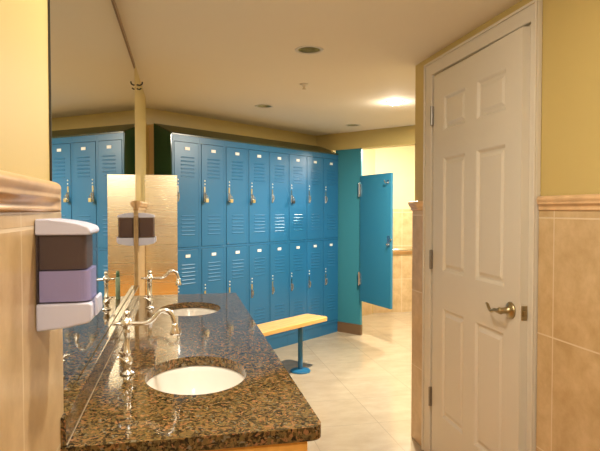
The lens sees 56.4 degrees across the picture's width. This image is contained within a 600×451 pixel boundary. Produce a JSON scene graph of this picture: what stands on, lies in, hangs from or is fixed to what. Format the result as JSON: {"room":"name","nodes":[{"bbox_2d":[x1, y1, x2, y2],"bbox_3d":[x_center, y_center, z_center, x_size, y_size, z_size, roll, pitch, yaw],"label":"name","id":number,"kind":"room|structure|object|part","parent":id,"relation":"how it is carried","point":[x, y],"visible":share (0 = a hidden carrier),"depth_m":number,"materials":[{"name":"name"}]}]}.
{"room":"changing room","nodes":[
{"label":"changing room","id":0,"kind":"room"},
{"bbox_2d":[0,0,145,284],"bbox_3d":[-0.700,0.215,1.248,0.347,2.165,5.920,0,2,-12],"label":"wall","id":1,"kind":"structure","parent":0,"point":[24,83],"depth_m":0.95,"materials":[{"name":"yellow paint"}]},
{"bbox_2d":[0,170,60,211],"bbox_3d":[-0.187,-0.019,-0.242,0.036,0.055,2.805,0,2,-12],"label":"trim","id":2,"kind":"structure","parent":1,"relation":"attached to","point":[18,192],"depth_m":0.83,"materials":[{"name":"stone"}]},
{"bbox_2d":[0,211,63,450],"bbox_3d":[-0.200,0.672,-0.222,0.016,1.332,2.812,0,2,-12],"label":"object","id":3,"kind":"structure","parent":1,"relation":"attached to","point":[31,360],"depth_m":0.86,"materials":[{"name":"tile"}]},
{"bbox_2d":[35,218,102,331],"bbox_3d":[-0.401,0.081,0.984,0.095,0.187,0.106,0,2,-12],"label":"soap dispenser","id":4,"kind":"object","parent":1,"relation":"attached to","point":[67,296],"visible":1,"depth_m":0.94,"materials":[{"name":"grey plastic"}]},
{"bbox_3d":[-0.446,0.070,0.974,0.003,0.130,0.094,0,2,-12],"label":"plate","id":5,"kind":"part","parent":4,"relation":"part of","materials":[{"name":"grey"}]},
{"bbox_2d":[36,294,96,331],"bbox_3d":[-0.405,0.152,0.985,0.088,0.046,0.106,0,2,-12],"label":"tray","id":6,"kind":"object","parent":4,"relation":"on","point":[59,311],"depth_m":0.93,"materials":[{"name":"white plastic"}]},
{"bbox_3d":[-0.405,0.001,0.981,0.087,0.027,0.106,0,2,-12],"label":"lid","id":7,"kind":"part","parent":4,"relation":"part of","materials":[{"name":"white plastic"}]},
{"bbox_3d":[-0.358,0.138,0.995,0.006,0.032,0.056,0,2,-12],"label":"push lever","id":8,"kind":"part","parent":4,"relation":"part of","materials":[{"name":"white plastic"}]},
{"bbox_2d":[48,0,135,399],"bbox_3d":[-0.704,-0.257,2.110,0.008,1.222,2.064,0,2,-12],"label":"wall mirror","id":9,"kind":"object","parent":1,"relation":"attached to","point":[91,64],"visible":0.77,"depth_m":1.68,"materials":[{"name":"clear glass"}]},
{"bbox_2d":[61,285,139,446],"bbox_3d":[-0.689,0.385,2.099,0.026,0.058,2.020,0,2,-12],"label":"backsplash","id":10,"kind":"structure","parent":1,"relation":"attached to","point":[75,402],"depth_m":1.45,"materials":[{"name":"stone"}]},
{"bbox_2d":[136,210,144,295],"bbox_3d":[-1.026,0.566,3.674,0.016,1.332,1.056,0,2,-12],"label":"trim","id":11,"kind":"structure","parent":1,"relation":"attached to","point":[140,250],"depth_m":3.29,"materials":[{"name":"tile"}]},
{"bbox_2d":[135,201,147,209],"bbox_3d":[-1.014,-0.126,3.657,0.036,0.055,1.056,0,2,-12],"label":"trim","id":12,"kind":"structure","parent":1,"relation":"attached to","point":[140,205],"depth_m":3.19,"materials":[{"name":"stone"}]},
{"bbox_2d":[138,213,155,245],"bbox_3d":[-0.874,0.020,3.211,0.095,0.187,0.106,0,2,-12],"label":"soap dispenser","id":13,"kind":"object","parent":1,"relation":"attached to","point":[146,228],"visible":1,"depth_m":3.16,"materials":[{"name":"grey"}]},
{"bbox_3d":[-0.877,-0.060,3.208,0.087,0.027,0.106,0,2,-12],"label":"lid","id":14,"kind":"part","parent":13,"relation":"part of","materials":[{"name":"white plastic"}]},
{"bbox_2d":[139,237,154,245],"bbox_3d":[-0.877,0.091,3.212,0.088,0.046,0.106,0,2,-12],"label":"tray","id":15,"kind":"object","parent":13,"relation":"on","point":[142,240],"depth_m":3.16,"materials":[{"name":"white plastic"}]},
{"bbox_2d":[146,108,374,312],"bbox_3d":[-0.080,0.083,6.059,0.106,2.165,4.701,1,2,40],"label":"wall","id":16,"kind":"structure","parent":0,"point":[153,116],"depth_m":5.28,"materials":[{"name":"yellow paint"}]},
{"bbox_2d":[149,124,153,174],"bbox_3d":[-1.207,0.191,4.596,0.063,2.030,0.016,1,2,40],"label":"trim","id":17,"kind":"structure","parent":16,"relation":"attached to","point":[151,127],"depth_m":4.57,"materials":[{"name":"brown"}]},
{"bbox_2d":[317,125,414,151],"bbox_3d":[1.429,-0.889,5.322,3.171,0.180,0.140,1,2,40],"label":"trim","id":18,"kind":"structure","parent":16,"relation":"attached to","point":[404,135],"depth_m":5.82,"materials":[{"name":"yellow paint"}]},
{"bbox_2d":[362,301,371,315],"bbox_3d":[0.572,0.474,6.763,0.012,1.345,1.100,1,2,40],"label":"trim","id":19,"kind":"structure","parent":16,"relation":"attached to","point":[366,307],"depth_m":7.09,"materials":[{"name":"tile"}]},
{"bbox_2d":[115,0,520,145],"bbox_3d":[0.883,-0.922,2.852,4.120,0.020,8.660,0,2,-12],"label":"ceiling","id":20,"kind":"structure","parent":0,"point":[213,59],"depth_m":2.96,"materials":[{"name":"beige paint"}]},
{"bbox_2d":[255,104,272,107],"bbox_3d":[-0.288,-1.005,4.479,0.150,0.106,0.150,0,2,-12],"label":"recessed light","id":21,"kind":"object","parent":20,"relation":"in","point":[259,105],"visible":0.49,"depth_m":4.52,"materials":[{"name":"beige paint"}]},
{"bbox_2d":[300,83,307,89],"bbox_3d":[0.026,-0.917,3.700,0.060,0.035,0.060,0,2,-12],"label":"sprinkler head","id":22,"kind":"object","parent":20,"relation":"attached to","point":[301,84],"visible":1,"depth_m":3.69},
{"bbox_2d":[295,46,323,54],"bbox_3d":[0.047,-0.962,2.908,0.150,0.106,0.150,0,2,-12],"label":"recessed light","id":23,"kind":"object","parent":20,"relation":"in","point":[308,50],"visible":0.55,"depth_m":2.95,"materials":[{"name":"beige paint"}]},
{"bbox_2d":[346,124,359,126],"bbox_3d":[0.519,-1.032,5.479,0.150,0.106,0.150,0,2,-12],"label":"recessed light","id":24,"kind":"object","parent":20,"relation":"in","point":[350,125],"visible":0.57,"depth_m":5.53,"materials":[{"name":"beige paint"}]},
{"bbox_2d":[385,100,404,104],"bbox_3d":[0.733,-0.992,4.314,0.150,0.124,0.150,0,2,-12],"label":"recessed light","id":25,"kind":"object","parent":20,"relation":"in","point":[392,102],"visible":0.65,"depth_m":4.28,"materials":[{"name":"beige paint"}]},
{"bbox_2d":[274,312,423,450],"bbox_3d":[0.883,1.302,2.913,4.120,0.100,8.660,0,2,-12],"label":"floor","id":26,"kind":"structure","parent":0,"point":[358,387],"depth_m":4.28,"materials":[{"name":"tile"}]},
{"bbox_2d":[145,175,177,294],"bbox_3d":[-0.929,0.445,3.762,0.212,1.567,0.026,0,2,-12],"label":"panel","id":27,"kind":"object","parent":26,"relation":"on","point":[161,256],"visible":0.45,"depth_m":3.74,"materials":[{"name":"gold metal"}]},
{"bbox_2d":[154,124,171,174],"bbox_3d":[-1.097,0.193,4.492,0.227,2.032,0.005,1,2,40],"label":"end panel","id":28,"kind":"object","parent":26,"relation":"on","point":[162,137],"visible":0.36,"depth_m":4.47,"materials":[{"name":"green metal"}]},
{"bbox_2d":[172,134,199,293],"bbox_3d":[-0.994,0.241,4.594,0.264,1.929,0.275,1,2,40],"label":"locker","id":29,"kind":"object","parent":26,"relation":"on","point":[185,149],"visible":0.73,"depth_m":4.53,"materials":[{"name":"blue metal"}]},
{"bbox_3d":[-0.962,-0.254,4.434,0.027,0.125,0.018,1,2,40],"label":"latch handle","id":30,"kind":"part","parent":29,"relation":"part of","materials":[{"name":"silver metal"}]},
{"bbox_3d":[-0.917,-0.247,4.516,0.020,0.844,0.243,1,2,40],"label":"door","id":31,"kind":"part","parent":29,"relation":"part of","materials":[{"name":"blue metal"}]},
{"bbox_3d":[-0.917,0.632,4.540,0.020,0.869,0.243,1,2,40],"label":"door","id":32,"kind":"part","parent":29,"relation":"part of","materials":[{"name":"blue metal"}]},
{"bbox_2d":[154,123,338,154],"bbox_3d":[-0.383,-0.798,5.313,0.239,0.108,2.212,1,2,40],"label":"hood","id":33,"kind":"object","parent":29,"relation":"on","point":[176,130],"visible":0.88,"depth_m":5.09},
{"bbox_2d":[200,138,224,293],"bbox_3d":[-0.816,0.236,4.805,0.264,1.929,0.275,1,2,40],"label":"locker","id":34,"kind":"object","parent":26,"relation":"on","point":[212,151],"visible":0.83,"depth_m":4.72,"materials":[{"name":"blue metal"}]},
{"bbox_3d":[-0.784,-0.260,4.645,0.027,0.125,0.018,1,2,40],"label":"latch handle","id":35,"kind":"part","parent":34,"relation":"part of","materials":[{"name":"silver metal"}]},
{"bbox_3d":[-0.740,0.626,4.752,0.020,0.869,0.243,1,2,40],"label":"door","id":36,"kind":"part","parent":34,"relation":"part of","materials":[{"name":"blue metal"}]},
{"bbox_3d":[-0.740,-0.253,4.727,0.020,0.844,0.243,1,2,40],"label":"door","id":37,"kind":"part","parent":34,"relation":"part of","materials":[{"name":"blue metal"}]},
{"bbox_2d":[225,141,247,310],"bbox_3d":[-0.639,0.230,5.016,0.264,1.929,0.275,1,2,40],"label":"locker","id":38,"kind":"object","parent":26,"relation":"on","point":[236,159],"visible":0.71,"depth_m":4.94,"materials":[{"name":"blue metal"}]},
{"bbox_3d":[-0.607,-0.266,4.856,0.027,0.125,0.018,1,2,40],"label":"latch handle","id":39,"kind":"part","parent":38,"relation":"part of","materials":[{"name":"silver metal"}]},
{"bbox_3d":[-0.562,0.621,4.963,0.020,0.869,0.243,1,2,40],"label":"door","id":40,"kind":"part","parent":38,"relation":"part of","materials":[{"name":"blue metal"}]},
{"bbox_3d":[-0.562,-0.259,4.939,0.020,0.844,0.243,1,2,40],"label":"door","id":41,"kind":"part","parent":38,"relation":"part of","materials":[{"name":"blue metal"}]},
{"bbox_2d":[204,442,306,450],"bbox_3d":[-0.419,0.859,2.159,0.568,0.829,1.980,0,2,-12],"label":"vanity cabinet","id":42,"kind":"object","parent":26,"relation":"on","point":[297,446],"visible":0.02,"depth_m":1.21,"materials":[{"name":"brown wood"}]},
{"bbox_2d":[61,285,320,450],"bbox_3d":[-0.429,0.399,2.153,0.555,0.088,2.023,0,2,-12],"label":"countertop","id":43,"kind":"structure","parent":42,"relation":"on","point":[105,410],"depth_m":1.42,"materials":[{"name":"brown stone"}]},
{"bbox_2d":[112,308,179,375],"bbox_3d":[-0.445,0.334,1.621,0.190,0.188,0.073,0,2,-12],"label":"faucet","id":44,"kind":"object","parent":43,"relation":"on","point":[126,323],"visible":1,"depth_m":1.60,"materials":[{"name":"silver metal"}]},
{"bbox_3d":[-0.504,0.383,1.592,0.037,0.029,0.036,0,2,-12],"label":"handle","id":45,"kind":"part","parent":44,"relation":"part of","materials":[{"name":"silver metal"}]},
{"bbox_3d":[-0.498,0.335,1.610,0.042,0.185,0.042,0,2,-12],"label":"post","id":46,"kind":"part","parent":44,"relation":"part of","materials":[{"name":"silver metal"}]},
{"bbox_3d":[-0.424,0.268,1.624,0.132,0.056,0.014,0,2,-12],"label":"spout","id":47,"kind":"part","parent":44,"relation":"part of","materials":[{"name":"silver metal"}]},
{"bbox_2d":[141,269,180,308],"bbox_3d":[-0.669,0.304,2.699,0.190,0.188,0.073,0,2,-12],"label":"faucet","id":48,"kind":"object","parent":43,"relation":"on","point":[149,278],"visible":1,"depth_m":2.68,"materials":[{"name":"silver metal"}]},
{"bbox_3d":[-0.722,0.306,2.688,0.042,0.185,0.042,0,2,-12],"label":"post","id":49,"kind":"part","parent":48,"relation":"part of","materials":[{"name":"silver metal"}]},
{"bbox_3d":[-0.647,0.238,2.702,0.132,0.056,0.014,0,2,-12],"label":"spout","id":50,"kind":"part","parent":48,"relation":"part of","materials":[{"name":"silver metal"}]},
{"bbox_2d":[164,308,216,315],"bbox_3d":[-0.526,0.515,2.689,0.317,0.171,0.420,0,2,-12],"label":"undermount sink","id":51,"kind":"object","parent":43,"relation":"in","point":[184,311],"visible":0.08,"depth_m":2.86,"materials":[{"name":"white ceramic"}]},
{"bbox_2d":[147,365,244,394],"bbox_3d":[-0.300,0.544,1.622,0.317,0.171,0.420,0,2,-12],"label":"undermount sink","id":52,"kind":"object","parent":43,"relation":"in","point":[201,379],"visible":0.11,"depth_m":1.78,"materials":[{"name":"white ceramic"}]},
{"bbox_2d":[247,144,268,340],"bbox_3d":[-0.462,0.224,5.228,0.264,1.929,0.275,1,2,40],"label":"locker","id":53,"kind":"object","parent":26,"relation":"on","point":[258,155],"visible":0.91,"depth_m":5.15,"materials":[{"name":"blue metal"}]},
{"bbox_3d":[-0.429,0.595,5.091,0.027,0.125,0.018,1,2,40],"label":"latch handle","id":54,"kind":"part","parent":53,"relation":"part of","materials":[{"name":"silver metal"}]},
{"bbox_3d":[-0.385,0.615,5.174,0.020,0.869,0.243,1,2,40],"label":"door","id":55,"kind":"part","parent":53,"relation":"part of","materials":[{"name":"blue metal"}]},
{"bbox_3d":[-0.385,-0.264,5.150,0.020,0.844,0.243,1,2,40],"label":"door","id":56,"kind":"part","parent":53,"relation":"part of","materials":[{"name":"blue metal"}]},
{"bbox_2d":[268,146,287,349],"bbox_3d":[-0.284,0.218,5.439,0.264,1.929,0.275,1,2,40],"label":"locker","id":57,"kind":"object","parent":26,"relation":"on","point":[278,157],"visible":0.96,"depth_m":5.37,"materials":[{"name":"blue metal"}]},
{"bbox_3d":[-0.208,0.609,5.385,0.020,0.869,0.243,1,2,40],"label":"door","id":58,"kind":"part","parent":57,"relation":"part of","materials":[{"name":"blue metal"}]},
{"bbox_3d":[-0.208,-0.270,5.361,0.020,0.844,0.243,1,2,40],"label":"door","id":59,"kind":"part","parent":57,"relation":"part of","materials":[{"name":"blue metal"}]},
{"bbox_2d":[257,314,326,373],"bbox_3d":[-0.281,0.997,4.284,0.236,0.435,1.350,1,2,40],"label":"bench","id":60,"kind":"object","parent":26,"relation":"on","point":[300,321],"visible":0.52,"depth_m":4.55,"materials":[{"name":"brown wood"}]},
{"bbox_3d":[-0.281,0.797,4.278,0.236,0.035,1.350,1,2,40],"label":"seat","id":61,"kind":"part","parent":60,"relation":"part of","materials":[{"name":"brown wood"}]},
{"bbox_2d":[288,149,305,344],"bbox_3d":[-0.107,0.213,5.650,0.264,1.929,0.275,1,2,40],"label":"locker","id":62,"kind":"object","parent":26,"relation":"on","point":[296,158],"visible":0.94,"depth_m":5.57,"materials":[{"name":"blue metal"}]},
{"bbox_3d":[-0.030,0.603,5.596,0.020,0.869,0.243,1,2,40],"label":"door","id":63,"kind":"part","parent":62,"relation":"part of","materials":[{"name":"blue metal"}]},
{"bbox_3d":[-0.030,-0.276,5.572,0.020,0.844,0.243,1,2,40],"label":"door","id":64,"kind":"part","parent":62,"relation":"part of","materials":[{"name":"blue metal"}]},
{"bbox_2d":[305,151,322,340],"bbox_3d":[0.070,0.207,5.861,0.264,1.929,0.275,1,2,40],"label":"locker","id":65,"kind":"object","parent":26,"relation":"on","point":[314,160],"visible":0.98,"depth_m":5.79,"materials":[{"name":"blue metal"}]},
{"bbox_3d":[0.103,0.578,5.725,0.027,0.125,0.018,1,2,40],"label":"latch handle","id":66,"kind":"part","parent":65,"relation":"part of","materials":[{"name":"silver metal"}]},
{"bbox_3d":[0.147,0.597,5.808,0.020,0.869,0.243,1,2,40],"label":"door","id":67,"kind":"part","parent":65,"relation":"part of","materials":[{"name":"blue metal"}]},
{"bbox_3d":[0.147,-0.282,5.783,0.020,0.844,0.243,1,2,40],"label":"door","id":68,"kind":"part","parent":65,"relation":"part of","materials":[{"name":"blue metal"}]},
{"bbox_2d":[322,153,337,335],"bbox_3d":[0.248,0.201,6.072,0.264,1.929,0.275,1,2,40],"label":"locker","id":69,"kind":"object","parent":26,"relation":"on","point":[330,161],"visible":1,"depth_m":6.00,"materials":[{"name":"blue metal"}]},
{"bbox_3d":[0.324,0.592,6.019,0.020,0.869,0.243,1,2,40],"label":"door","id":70,"kind":"part","parent":69,"relation":"part of","materials":[{"name":"blue metal"}]},
{"bbox_3d":[0.324,-0.287,5.995,0.020,0.844,0.243,1,2,40],"label":"door","id":71,"kind":"part","parent":69,"relation":"part of","materials":[{"name":"blue metal"}]},
{"bbox_2d":[336,148,362,334],"bbox_3d":[0.526,0.174,6.046,0.335,1.984,0.032,1,2,40],"label":"pilaster","id":72,"kind":"object","parent":26,"relation":"on","point":[350,161],"visible":0.74,"depth_m":6.03,"materials":[{"name":"teal paint"}]},
{"bbox_2d":[358,173,392,308],"bbox_3d":[0.740,0.144,5.638,0.073,1.317,0.598,-1,2,-25],"label":"door","id":73,"kind":"structure","parent":72,"relation":"attached to","point":[375,191],"depth_m":5.61,"materials":[{"name":"blue paint"}]},
{"bbox_2d":[375,146,414,208],"bbox_3d":[1.217,0.049,7.326,1.620,2.165,0.100,0,2,-12],"label":"wall","id":74,"kind":"structure","parent":0,"point":[399,161],"depth_m":7.27,"materials":[{"name":"beige paint"}]},
{"bbox_2d":[373,209,412,312],"bbox_3d":[1.376,0.459,7.314,1.120,1.345,0.012,0,2,-12],"label":"trim","id":75,"kind":"structure","parent":74,"relation":"attached to","point":[402,218],"depth_m":7.30,"materials":[{"name":"tile"}]},
{"bbox_2d":[393,251,411,254],"bbox_3d":[1.377,0.354,7.304,1.120,0.045,0.002,0,2,-12],"label":"trim","id":76,"kind":"structure","parent":74,"relation":"attached to","point":[394,252],"depth_m":7.29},
{"bbox_2d":[393,248,411,250],"bbox_3d":[1.325,0.311,7.260,0.750,0.070,0.064,0,2,-12],"label":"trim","id":77,"kind":"structure","parent":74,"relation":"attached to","point":[403,249],"depth_m":7.24,"materials":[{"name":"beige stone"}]},
{"bbox_2d":[415,0,599,200],"bbox_3d":[1.208,0.222,1.002,0.120,2.165,4.647,0,2,-12],"label":"wall","id":78,"kind":"structure","parent":0,"point":[570,107],"depth_m":1.97,"materials":[{"name":"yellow paint"}]},
{"bbox_2d":[408,201,422,209],"bbox_3d":[0.667,-0.113,3.176,0.036,0.055,0.192,0,2,-12],"label":"trim","id":79,"kind":"structure","parent":78,"relation":"attached to","point":[414,205],"depth_m":3.17,"materials":[{"name":"stone"}]},
{"bbox_2d":[411,210,422,444],"bbox_3d":[0.678,0.579,3.191,0.012,1.332,0.181,0,2,-12],"label":"trim","id":80,"kind":"structure","parent":78,"relation":"attached to","point":[417,215],"depth_m":3.20,"materials":[{"name":"tile"}]},
{"bbox_2d":[428,26,530,450],"bbox_3d":[0.764,0.240,2.569,0.095,2.018,0.862,0,2,-10],"label":"door","id":81,"kind":"structure","parent":78,"relation":"in","point":[480,112],"depth_m":2.46,"materials":[{"name":"beige paint"}]},
{"bbox_3d":[0.780,0.337,2.264,0.021,0.035,0.130,0,2,-10],"label":"lever","id":82,"kind":"part","parent":81,"relation":"part of","materials":[{"name":"gold metal"}]},
{"bbox_3d":[0.866,0.339,2.161,0.025,0.057,0.004,0,2,-10],"label":"latch plate","id":83,"kind":"part","parent":81,"relation":"part of","materials":[{"name":"gold metal"}]},
{"bbox_2d":[421,0,542,450],"bbox_3d":[0.795,0.200,2.604,0.022,2.122,0.992,0,2,-12],"label":"trim","id":84,"kind":"structure","parent":78,"relation":"attached to","point":[525,17],"depth_m":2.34,"materials":[{"name":"beige paint"}]},
{"bbox_2d":[536,211,599,450],"bbox_3d":[1.264,0.655,0.428,0.012,1.332,3.477,0,2,-12],"label":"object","id":85,"kind":"structure","parent":78,"relation":"attached to","point":[568,320],"depth_m":1.95,"materials":[{"name":"tile"}]},
{"bbox_2d":[536,194,599,210],"bbox_3d":[1.254,-0.037,0.407,0.036,0.055,3.477,0,2,-12],"label":"trim","id":86,"kind":"structure","parent":78,"relation":"attached to","point":[581,202],"depth_m":1.92,"materials":[{"name":"stone"}]}
]}

